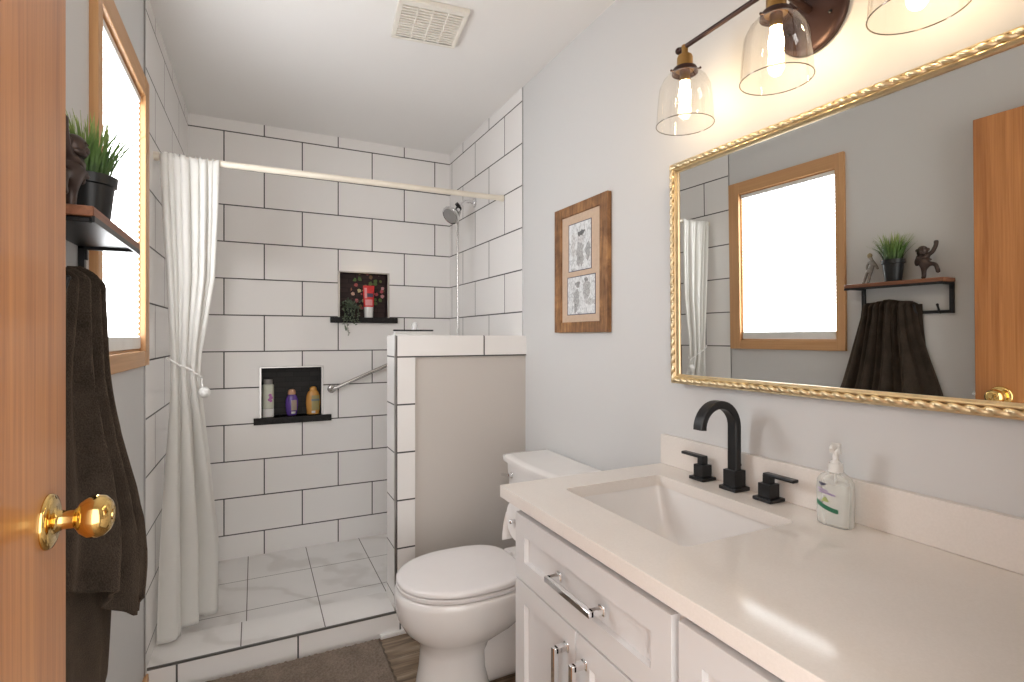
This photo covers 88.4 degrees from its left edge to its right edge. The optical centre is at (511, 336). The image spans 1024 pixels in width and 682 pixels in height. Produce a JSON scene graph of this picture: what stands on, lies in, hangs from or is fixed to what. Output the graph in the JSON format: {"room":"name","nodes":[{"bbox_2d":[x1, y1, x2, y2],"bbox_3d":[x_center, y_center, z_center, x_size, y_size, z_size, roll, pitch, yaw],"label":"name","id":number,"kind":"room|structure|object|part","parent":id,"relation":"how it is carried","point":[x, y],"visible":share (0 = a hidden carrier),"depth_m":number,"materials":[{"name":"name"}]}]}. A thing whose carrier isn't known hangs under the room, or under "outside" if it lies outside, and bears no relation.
{"room":"bathroom","nodes":[
{"label":"bathroom","id":0,"kind":"room"},
{"bbox_2d":[66,0,143,681],"bbox_3d":[-1.127,0.029,1.386,0.120,2.498,3.360,0,0,-26],"label":"wall","id":1,"kind":"structure","parent":0,"point":[126,649],"depth_m":1.52,"materials":[{"name":"grey paint"}]},
{"bbox_2d":[66,204,139,289],"bbox_3d":[-0.823,-0.143,1.022,0.104,0.147,0.389,0,0,-26],"label":"wall shelf","id":2,"kind":"object","parent":1,"relation":"attached to","point":[87,228],"visible":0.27,"depth_m":1.00,"materials":[{"name":"brown wood"}]},
{"bbox_2d":[66,115,89,203],"bbox_3d":[-0.769,-0.296,0.916,0.049,0.158,0.092,0,0,-26],"label":"figurine","id":3,"kind":"object","parent":2,"relation":"on","point":[77,150],"visible":0.69,"depth_m":0.92,"materials":[{"name":"brown metal"}]},
{"bbox_2d":[66,109,145,219],"bbox_3d":[-0.807,-0.329,1.048,0.147,0.225,0.203,0,0,-26],"label":"potted grass","id":4,"kind":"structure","parent":2,"relation":"on","point":[98,191],"depth_m":1.01,"materials":[{"name":"plant"}]},
{"bbox_2d":[76,170,117,219],"bbox_3d":[-0.829,-0.265,1.032,0.091,0.098,0.091,0,0,-26],"label":"pot","id":5,"kind":"object","parent":4,"relation":"attached to","point":[98,191],"depth_m":1.01,"materials":[{"name":"black plastic"}]},
{"bbox_2d":[66,266,147,681],"bbox_3d":[-0.841,0.301,1.098,0.124,0.884,0.518,0,0,-26],"label":"bath towel","id":6,"kind":"object","parent":2,"relation":"hanging from","point":[105,573],"visible":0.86,"depth_m":0.99,"materials":[{"name":"brown fabric"}]},
{"bbox_2d":[89,0,148,374],"bbox_3d":[-1.162,-0.386,1.491,0.128,0.968,0.664,0,0,-26],"label":"window","id":7,"kind":"structure","parent":1,"relation":"in","point":[124,360],"depth_m":1.53,"materials":[{"name":"brown wood"}]},
{"bbox_2d":[103,19,140,351],"bbox_3d":[-1.123,-0.377,1.495,0.027,0.834,0.536,0,0,-26],"label":"window pane","id":8,"kind":"object","parent":7,"relation":"attached to","point":[121,97],"visible":0.58,"depth_m":1.52,"materials":[{"name":"white glass"}]},
{"bbox_3d":[-1.123,-0.784,1.495,0.027,0.022,0.536,0,0,-26],"label":"head rail","id":9,"kind":"part","parent":8,"relation":"part of","materials":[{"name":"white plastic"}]},
{"bbox_3d":[-1.121,0.020,1.497,0.023,0.040,0.535,0,0,-26],"label":"rail","id":10,"kind":"part","parent":8,"relation":"part of","materials":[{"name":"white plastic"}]},
{"bbox_2d":[144,0,145,676],"bbox_3d":[-1.269,0.029,1.816,0.007,2.458,0.002,0,0,-26],"label":"trim","id":11,"kind":"structure","parent":1,"relation":"attached to","point":[144,0],"depth_m":1.82,"materials":[{"name":"metal"}]},
{"bbox_2d":[142,674,148,681],"bbox_3d":[-1.003,1.216,1.282,0.014,0.085,1.225,0,0,-26],"label":"baseboard","id":12,"kind":"structure","parent":1,"relation":"attached to","point":[146,678],"depth_m":1.81,"materials":[{"name":"brown wood"}]},
{"bbox_2d":[146,0,187,673],"bbox_3d":[-1.511,0.029,2.328,0.028,2.458,1.130,0,0,-26],"label":"wall tile","id":13,"kind":"structure","parent":1,"relation":"attached to","point":[168,114],"depth_m":2.00,"materials":[{"name":"white tile"}]},
{"bbox_2d":[153,151,503,201],"bbox_3d":[-0.689,-0.694,2.342,1.503,0.077,0.033,0,0,-31],"label":"shower curtain rod","id":14,"kind":"object","parent":13,"relation":"attached to","point":[156,155],"visible":0.98,"depth_m":2.31,"materials":[{"name":"beige metal"}]},
{"bbox_2d":[157,152,218,644],"bbox_3d":[-1.283,0.232,2.111,0.202,1.848,0.300,0,0,-26],"label":"shower curtain","id":15,"kind":"object","parent":14,"relation":"hanging from","point":[189,539],"visible":0.99,"depth_m":2.01,"materials":[{"name":"white fabric"}]},
{"bbox_2d":[166,357,210,397],"bbox_3d":[-1.234,0.156,2.012,0.145,0.160,0.072,0,0,-26],"label":"tieback","id":16,"kind":"object","parent":15,"relation":"attached to","point":[203,392],"visible":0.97,"depth_m":2.01,"materials":[{"name":"white fabric"}]},
{"bbox_3d":[-1.247,0.137,2.006,0.120,0.122,0.066,0,0,-33],"label":"cord","id":17,"kind":"part","parent":16,"relation":"part of","materials":[{"name":"white fabric"}]},
{"bbox_2d":[181,534,386,634],"bbox_3d":[-0.884,1.255,2.735,1.502,0.046,0.930,0,0,-26],"label":"floor","id":18,"kind":"structure","parent":0,"point":[274,583],"depth_m":2.66,"materials":[{"name":"tile"}]},
{"bbox_2d":[188,113,449,560],"bbox_3d":[-1.108,0.029,3.191,1.542,2.498,0.105,0,0,-26],"label":"wall","id":19,"kind":"structure","parent":0,"point":[284,241],"depth_m":3.09,"materials":[{"name":"tile"}]},
{"bbox_2d":[259,366,322,417],"bbox_3d":[-1.277,0.317,3.054,0.344,0.290,0.016,0,0,-26],"label":"trim","id":20,"kind":"structure","parent":19,"relation":"attached to","point":[281,366],"depth_m":3.04,"materials":[{"name":"metal"}]},
{"bbox_2d":[254,413,331,425],"bbox_3d":[-1.285,0.480,3.089,0.416,0.036,0.122,0,0,-26],"label":"shelf","id":21,"kind":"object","parent":19,"relation":"attached to","point":[282,419],"depth_m":3.04,"materials":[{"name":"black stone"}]},
{"bbox_2d":[262,379,273,417],"bbox_3d":[-1.404,0.354,3.029,0.062,0.216,0.046,0,0,-26],"label":"shampoo bottle","id":22,"kind":"object","parent":21,"relation":"on","point":[267,387],"visible":1,"depth_m":3.01,"materials":[{"name":"white plastic"}]},
{"bbox_2d":[262,384,273,408],"bbox_3d":[-1.404,0.343,3.029,0.061,0.139,0.045,0,0,-26],"label":"label","id":23,"kind":"object","parent":22,"relation":"on","point":[267,389],"depth_m":3.01,"materials":[{"name":"white paper"}]},
{"bbox_2d":[285,389,297,415],"bbox_3d":[-1.292,0.385,3.086,0.070,0.154,0.041,0,0,-26],"label":"wash bottle","id":24,"kind":"object","parent":21,"relation":"on","point":[291,403],"visible":1,"depth_m":3.07,"materials":[{"name":"plastic"}]},
{"bbox_2d":[306,386,319,414],"bbox_3d":[-1.186,0.379,3.138,0.081,0.165,0.045,0,0,-26],"label":"shampoo bottle","id":25,"kind":"object","parent":21,"relation":"on","point":[313,397],"visible":1,"depth_m":3.12,"materials":[{"name":"orange plastic"}]},
{"bbox_2d":[327,363,386,392],"bbox_3d":[-0.846,0.208,3.232,0.542,0.256,0.051,0,0,-26],"label":"grab bar","id":26,"kind":"object","parent":19,"relation":"attached to","point":[331,388],"visible":0.55,"depth_m":3.15,"materials":[{"name":"metal"}]},
{"bbox_2d":[338,271,388,317],"bbox_3d":[-0.910,-0.257,3.234,0.310,0.279,0.016,0,0,-26],"label":"trim","id":27,"kind":"structure","parent":19,"relation":"attached to","point":[387,274],"depth_m":3.23,"materials":[{"name":"metal"}]},
{"bbox_2d":[330,317,397,322],"bbox_3d":[-0.923,-0.100,3.266,0.402,0.034,0.122,0,0,-26],"label":"trim","id":28,"kind":"structure","parent":19,"relation":"attached to","point":[332,319],"depth_m":3.21,"materials":[{"name":"black stone"}]},
{"bbox_2d":[340,298,362,332],"bbox_3d":[-0.981,-0.122,3.211,0.141,0.234,0.121,0,0,-26],"label":"trailing plant","id":29,"kind":"object","parent":28,"relation":"on","point":[349,309],"visible":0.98,"depth_m":3.20,"materials":[{"name":"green plant"}]},
{"bbox_3d":[-0.998,-0.145,3.230,0.072,0.056,0.072,0,0,-26],"label":"pot","id":30,"kind":"part","parent":29,"relation":"part of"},
{"bbox_2d":[363,285,373,317],"bbox_3d":[-0.893,-0.217,3.276,0.058,0.200,0.057,0,0,13],"label":"tube","id":31,"kind":"object","parent":28,"relation":"on","point":[368,291],"visible":0.91,"depth_m":3.26,"materials":[{"name":"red plastic"}]},
{"bbox_2d":[365,300,372,305],"bbox_3d":[-0.886,-0.211,3.257,0.044,0.036,0.009,0,0,-23],"label":"print","id":32,"kind":"object","parent":31,"relation":"on","point":[367,302],"depth_m":3.25},
{"bbox_2d":[149,0,615,154],"bbox_3d":[-0.424,-1.240,1.774,2.000,0.080,3.440,0,0,-26],"label":"ceiling","id":33,"kind":"structure","parent":0,"point":[336,68],"depth_m":2.29,"materials":[{"name":"white paint"}]},
{"bbox_2d":[391,0,469,48],"bbox_3d":[-0.316,-1.191,2.003,0.256,0.018,0.256,0,0,-20],"label":"ceiling vent","id":34,"kind":"object","parent":33,"relation":"in","point":[420,21],"visible":1,"depth_m":1.98,"materials":[{"name":"beige plastic"}]},
{"bbox_2d":[387,336,393,607],"bbox_3d":[-0.521,0.580,2.293,0.014,1.167,0.142,0,0,-26],"label":"wall","id":35,"kind":"structure","parent":0,"point":[390,339],"depth_m":2.29,"materials":[{"name":"tile"}]},
{"bbox_2d":[394,335,395,610],"bbox_3d":[-0.494,0.577,2.226,0.008,1.164,0.008,0,0,-26],"label":"trim","id":36,"kind":"structure","parent":35,"relation":"attached to","point":[394,335],"depth_m":2.22,"materials":[{"name":"metal"}]},
{"bbox_2d":[283,633,515,681],"bbox_3d":[0.130,1.298,0.643,2.000,0.080,3.440,0,0,-26],"label":"floor","id":37,"kind":"structure","parent":0,"point":[402,651],"depth_m":2.06,"materials":[{"name":"brown wood"}]},
{"bbox_2d":[206,639,396,681],"bbox_3d":[-0.777,1.245,1.798,0.757,0.022,0.474,0,0,-26],"label":"bath mat","id":38,"kind":"object","parent":37,"relation":"on","point":[367,661],"visible":1,"depth_m":1.95,"materials":[{"name":"brown fabric"}]},
{"bbox_2d":[394,449,600,681],"bbox_3d":[-0.081,0.874,1.948,0.707,0.769,0.444,0,0,-26],"label":"toilet","id":39,"kind":"object","parent":37,"relation":"on","point":[458,603],"visible":0.71,"depth_m":1.79,"materials":[{"name":"white ceramic"}]},
{"bbox_3d":[-0.165,1.064,1.907,0.519,0.388,0.390,0,0,-26],"label":"bowl","id":40,"kind":"part","parent":39,"relation":"part of","materials":[{"name":"white ceramic"}]},
{"bbox_3d":[-0.190,0.861,1.895,0.448,0.016,0.376,0,0,-26],"label":"seat","id":41,"kind":"part","parent":39,"relation":"part of","materials":[{"name":"white plastic"}]},
{"bbox_3d":[-0.190,0.839,1.895,0.446,0.023,0.374,0,0,-26],"label":"seat lid","id":42,"kind":"part","parent":39,"relation":"part of","materials":[{"name":"white plastic"}]},
{"bbox_3d":[-0.020,0.570,2.177,0.028,0.030,0.074,0,0,-26],"label":"flush lever","id":43,"kind":"part","parent":39,"relation":"part of","materials":[{"name":"silver metal"}]},
{"bbox_3d":[0.147,0.691,2.060,0.200,0.335,0.416,0,0,-26],"label":"tank","id":44,"kind":"part","parent":39,"relation":"part of","materials":[{"name":"white ceramic"}]},
{"bbox_3d":[0.140,0.506,2.056,0.215,0.034,0.444,0,0,-26],"label":"tank lid","id":45,"kind":"part","parent":39,"relation":"part of","materials":[{"name":"white ceramic"}]},
{"bbox_2d":[516,508,784,681],"bbox_3d":[0.463,0.841,1.025,0.582,0.834,1.064,0,0,-26],"label":"vanity cabinet","id":46,"kind":"object","parent":37,"relation":"on","point":[578,619],"visible":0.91,"depth_m":1.05,"materials":[{"name":"white paint"}]},
{"bbox_3d":[0.081,0.888,1.250,0.021,0.524,0.284,0,0,-26],"label":"door","id":47,"kind":"part","parent":46,"relation":"part of","materials":[{"name":"white paint"}]},
{"bbox_3d":[0.104,0.767,1.140,0.038,0.201,0.019,0,0,-26],"label":"handle","id":48,"kind":"part","parent":46,"relation":"part of","materials":[{"name":"silver metal"}]},
{"bbox_3d":[0.126,0.536,1.095,0.038,0.019,0.179,0,0,-26],"label":"handle","id":49,"kind":"part","parent":46,"relation":"part of","materials":[{"name":"silver metal"}]},
{"bbox_3d":[0.135,0.767,1.077,0.038,0.201,0.019,0,0,-26],"label":"handle","id":50,"kind":"part","parent":46,"relation":"part of","materials":[{"name":"silver metal"}]},
{"bbox_3d":[0.144,0.538,1.121,0.021,0.165,0.571,0,0,-26],"label":"drawer","id":51,"kind":"part","parent":46,"relation":"part of","materials":[{"name":"white paint"}]},
{"bbox_3d":[0.207,0.888,0.992,0.021,0.524,0.284,0,0,-26],"label":"door","id":52,"kind":"part","parent":46,"relation":"part of","materials":[{"name":"white paint"}]},
{"bbox_3d":[0.375,0.538,0.650,0.021,0.165,0.447,0,0,-26],"label":"drawer","id":53,"kind":"part","parent":46,"relation":"part of","materials":[{"name":"white paint"}]},
{"bbox_2d":[500,463,1023,681],"bbox_3d":[0.467,0.409,1.030,0.573,0.030,1.103,0,0,-26],"label":"countertop","id":54,"kind":"structure","parent":46,"relation":"on","point":[804,598],"depth_m":0.84,"materials":[{"name":"beige stone"}]},
{"bbox_2d":[582,486,770,546],"bbox_3d":[0.371,0.505,1.245,0.346,0.161,0.457,0,0,-26],"label":"sink","id":55,"kind":"object","parent":54,"relation":"in","point":[684,520],"visible":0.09,"depth_m":1.42,"materials":[{"name":"white ceramic"}]},
{"bbox_2d":[681,400,798,504],"bbox_3d":[0.526,0.278,1.338,0.157,0.232,0.352,0,0,-26],"label":"faucet","id":56,"kind":"object","parent":54,"relation":"on","point":[734,477],"visible":1,"depth_m":1.34,"materials":[{"name":"black metal"}]},
{"bbox_3d":[0.513,0.341,1.482,0.020,0.026,0.082,0,0,-26],"label":"lever","id":57,"kind":"part","parent":56,"relation":"part of","materials":[{"name":"black metal"}]},
{"bbox_3d":[0.526,0.373,1.454,0.052,0.042,0.052,0,0,-26],"label":"handle","id":58,"kind":"part","parent":56,"relation":"part of","materials":[{"name":"black metal"}]},
{"bbox_3d":[0.520,0.256,1.331,0.140,0.187,0.029,0,0,-26],"label":"spout","id":59,"kind":"part","parent":56,"relation":"part of","materials":[{"name":"black metal"}]},
{"bbox_3d":[0.574,0.368,1.358,0.054,0.052,0.054,0,0,-26],"label":"spout","id":60,"kind":"part","parent":56,"relation":"part of","materials":[{"name":"black metal"}]},
{"bbox_3d":[0.618,0.373,1.267,0.052,0.042,0.052,0,0,-26],"label":"handle","id":61,"kind":"part","parent":56,"relation":"part of","materials":[{"name":"black metal"}]},
{"bbox_3d":[0.632,0.341,1.239,0.020,0.026,0.082,0,0,-26],"label":"lever","id":62,"kind":"part","parent":56,"relation":"part of","materials":[{"name":"black metal"}]},
{"bbox_2d":[816,443,855,529],"bbox_3d":[0.676,0.308,1.102,0.050,0.172,0.072,0,0,-26],"label":"soap bottle","id":63,"kind":"object","parent":54,"relation":"on","point":[835,500],"visible":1,"depth_m":1.09,"materials":[{"name":"white plastic"}]},
{"bbox_2d":[415,355,524,557],"bbox_3d":[-0.237,0.634,2.430,0.628,1.267,0.130,0,0,-26],"label":"wall partition","id":64,"kind":"structure","parent":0,"point":[470,410],"depth_m":2.37,"materials":[{"name":"grey paint"}]},
{"bbox_2d":[147,591,393,667],"bbox_3d":[-0.917,1.163,2.122,0.899,0.009,0.186,0,0,-26],"label":"shower curb","id":65,"kind":"structure","parent":64,"relation":"attached to","point":[203,642],"depth_m":2.10,"materials":[{"name":"tile"}]},
{"bbox_2d":[147,611,395,670],"bbox_3d":[-0.881,1.165,2.033,0.884,0.010,0.006,0,0,-26],"label":"trim","id":66,"kind":"structure","parent":64,"relation":"attached to","point":[392,612],"depth_m":2.00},
{"bbox_2d":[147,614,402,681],"bbox_3d":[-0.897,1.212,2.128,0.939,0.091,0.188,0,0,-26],"label":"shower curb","id":67,"kind":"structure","parent":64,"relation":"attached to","point":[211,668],"depth_m":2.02,"materials":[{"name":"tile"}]},
{"bbox_2d":[380,629,405,639],"bbox_3d":[-0.238,1.249,2.338,0.690,0.018,0.016,0,0,-26],"label":"trim","id":68,"kind":"structure","parent":64,"relation":"attached to","point":[401,631],"depth_m":2.20,"materials":[{"name":"white paint"}]},
{"bbox_2d":[390,335,525,573],"bbox_3d":[-0.244,0.626,2.427,0.622,1.263,0.146,0,0,-26],"label":"tile","id":69,"kind":"structure","parent":64,"relation":"attached to","point":[408,347],"depth_m":2.25,"materials":[{"name":"white tile"}]},
{"bbox_2d":[393,322,432,334],"bbox_3d":[-0.450,-0.036,2.349,0.176,0.062,0.091,0,0,-26],"label":"squeegee","id":70,"kind":"object","parent":69,"relation":"on","point":[396,332],"visible":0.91,"depth_m":2.32,"materials":[{"name":"white plastic"}]},
{"bbox_3d":[-0.434,-0.027,2.317,0.176,0.007,0.020,0,0,-26],"label":"rubber blade","id":71,"kind":"part","parent":70,"relation":"part of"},
{"bbox_3d":[-0.438,-0.040,2.365,0.026,0.054,0.074,0,0,-8],"label":"handle","id":72,"kind":"part","parent":70,"relation":"part of","materials":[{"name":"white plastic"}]},
{"bbox_2d":[523,0,1023,517],"bbox_3d":[0.330,0.029,2.099,0.120,2.498,3.360,0,0,-26],"label":"wall","id":73,"kind":"structure","parent":0,"point":[603,401],"depth_m":1.65,"materials":[{"name":"grey paint"}]},
{"bbox_2d":[450,88,521,335],"bbox_3d":[-0.180,0.029,3.014,0.011,2.458,1.069,0,0,-26],"label":"wall tile","id":74,"kind":"structure","parent":73,"relation":"attached to","point":[489,161],"depth_m":2.87,"materials":[{"name":"white tile"}]},
{"bbox_2d":[442,198,476,334],"bbox_3d":[-0.289,-0.163,3.001,0.211,1.291,0.108,0,0,-33],"label":"shower","id":75,"kind":"object","parent":74,"relation":"attached to","point":[451,215],"visible":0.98,"depth_m":2.98,"materials":[{"name":"silver metal"}]},
{"bbox_3d":[-0.265,-0.765,3.044,0.113,0.062,0.023,0,0,-37],"label":"arm","id":76,"kind":"part","parent":75,"relation":"part of","materials":[{"name":"silver metal"}]},
{"bbox_2d":[522,87,522,335],"bbox_3d":[0.052,-0.602,2.530,0.006,1.195,0.005,0,0,-26],"label":"trim","id":77,"kind":"structure","parent":73,"relation":"attached to","point":[522,87],"depth_m":2.53,"materials":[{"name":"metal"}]},
{"bbox_2d":[555,190,610,332],"bbox_3d":[0.270,-0.272,2.063,0.020,0.511,0.372,0,0,-26],"label":"picture frame","id":78,"kind":"object","parent":73,"relation":"attached to","point":[583,228],"visible":1,"depth_m":2.04,"materials":[{"name":"brown wood"}]},
{"bbox_2d":[670,0,758,103],"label":"vanity light","id":79,"kind":"object","parent":73,"relation":"attached to","point":[685,69],"depth_m":1.39,"materials":[{"name":"brown metal"}]},
{"bbox_3d":[0.460,-0.651,1.401,0.033,0.058,0.033,0,0,-26],"label":"bulb","id":80,"kind":"part","parent":79,"relation":"part of","materials":[{"name":"beige glass"}]},
{"bbox_2d":[739,0,849,95],"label":"vanity light","id":81,"kind":"object","parent":73,"relation":"attached to","point":[801,28],"depth_m":1.18,"materials":[{"name":"brown metal"}]},
{"bbox_3d":[0.580,-0.651,1.156,0.033,0.058,0.033,0,0,-26],"label":"bulb","id":82,"kind":"part","parent":81,"relation":"part of","materials":[{"name":"beige glass"}]},
{"bbox_3d":[0.632,-0.759,1.182,0.118,0.042,0.018,0,0,-26],"label":"arm","id":83,"kind":"part","parent":81,"relation":"part of","materials":[{"name":"brown metal"}]},
{"bbox_3d":[0.688,-0.734,1.209,0.020,0.166,0.166,0,0,-26],"label":"plate","id":84,"kind":"part","parent":81,"relation":"part of","materials":[{"name":"brown metal"}]},
{"bbox_2d":[661,433,1023,574],"bbox_3d":[0.715,0.349,1.153,0.019,0.091,1.105,0,0,-26],"label":"backsplash","id":85,"kind":"structure","parent":73,"relation":"attached to","point":[994,538],"depth_m":1.03,"materials":[{"name":"beige stone"}]},
{"bbox_2d":[669,25,1023,420],"bbox_3d":[0.710,-0.187,1.126,0.029,0.651,1.018,0,0,-27],"label":"mirror","id":86,"kind":"object","parent":73,"relation":"attached to","point":[865,245],"visible":1,"depth_m":1.08,"materials":[{"name":"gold metal"}]},
{"bbox_3d":[0.364,0.039,0.301,1.642,2.478,0.100,0,0,-26],"label":"wall","id":87,"kind":"structure","parent":0,"visible":0},
{"bbox_2d":[0,0,115,681],"bbox_3d":[-0.467,0.216,0.429,0.108,2.060,0.822,0,0,-26],"label":"door","id":88,"kind":"structure","parent":87,"relation":"in","point":[35,519],"depth_m":0.66,"materials":[{"name":"brown wood"}]},
{"bbox_3d":[-0.594,0.250,0.726,0.073,0.075,0.075,0,0,-26],"label":"knob","id":89,"kind":"part","parent":88,"relation":"part of","materials":[{"name":"gold metal"}]},
{"bbox_3d":[0.079,0.513,1.465,0.164,0.044,0.072,0,0,-26],"label":"toilet paper holder","id":90,"kind":"object","parent":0,"visible":0},
{"bbox_2d":[502,503,519,539],"bbox_3d":[0.045,0.521,1.486,0.114,0.121,0.111,0,0,-26],"label":"toilet paper roll","id":91,"kind":"object","parent":90,"relation":"hanging from","point":[509,530],"visible":0.34,"depth_m":1.49,"materials":[{"name":"white paper"}]}
]}

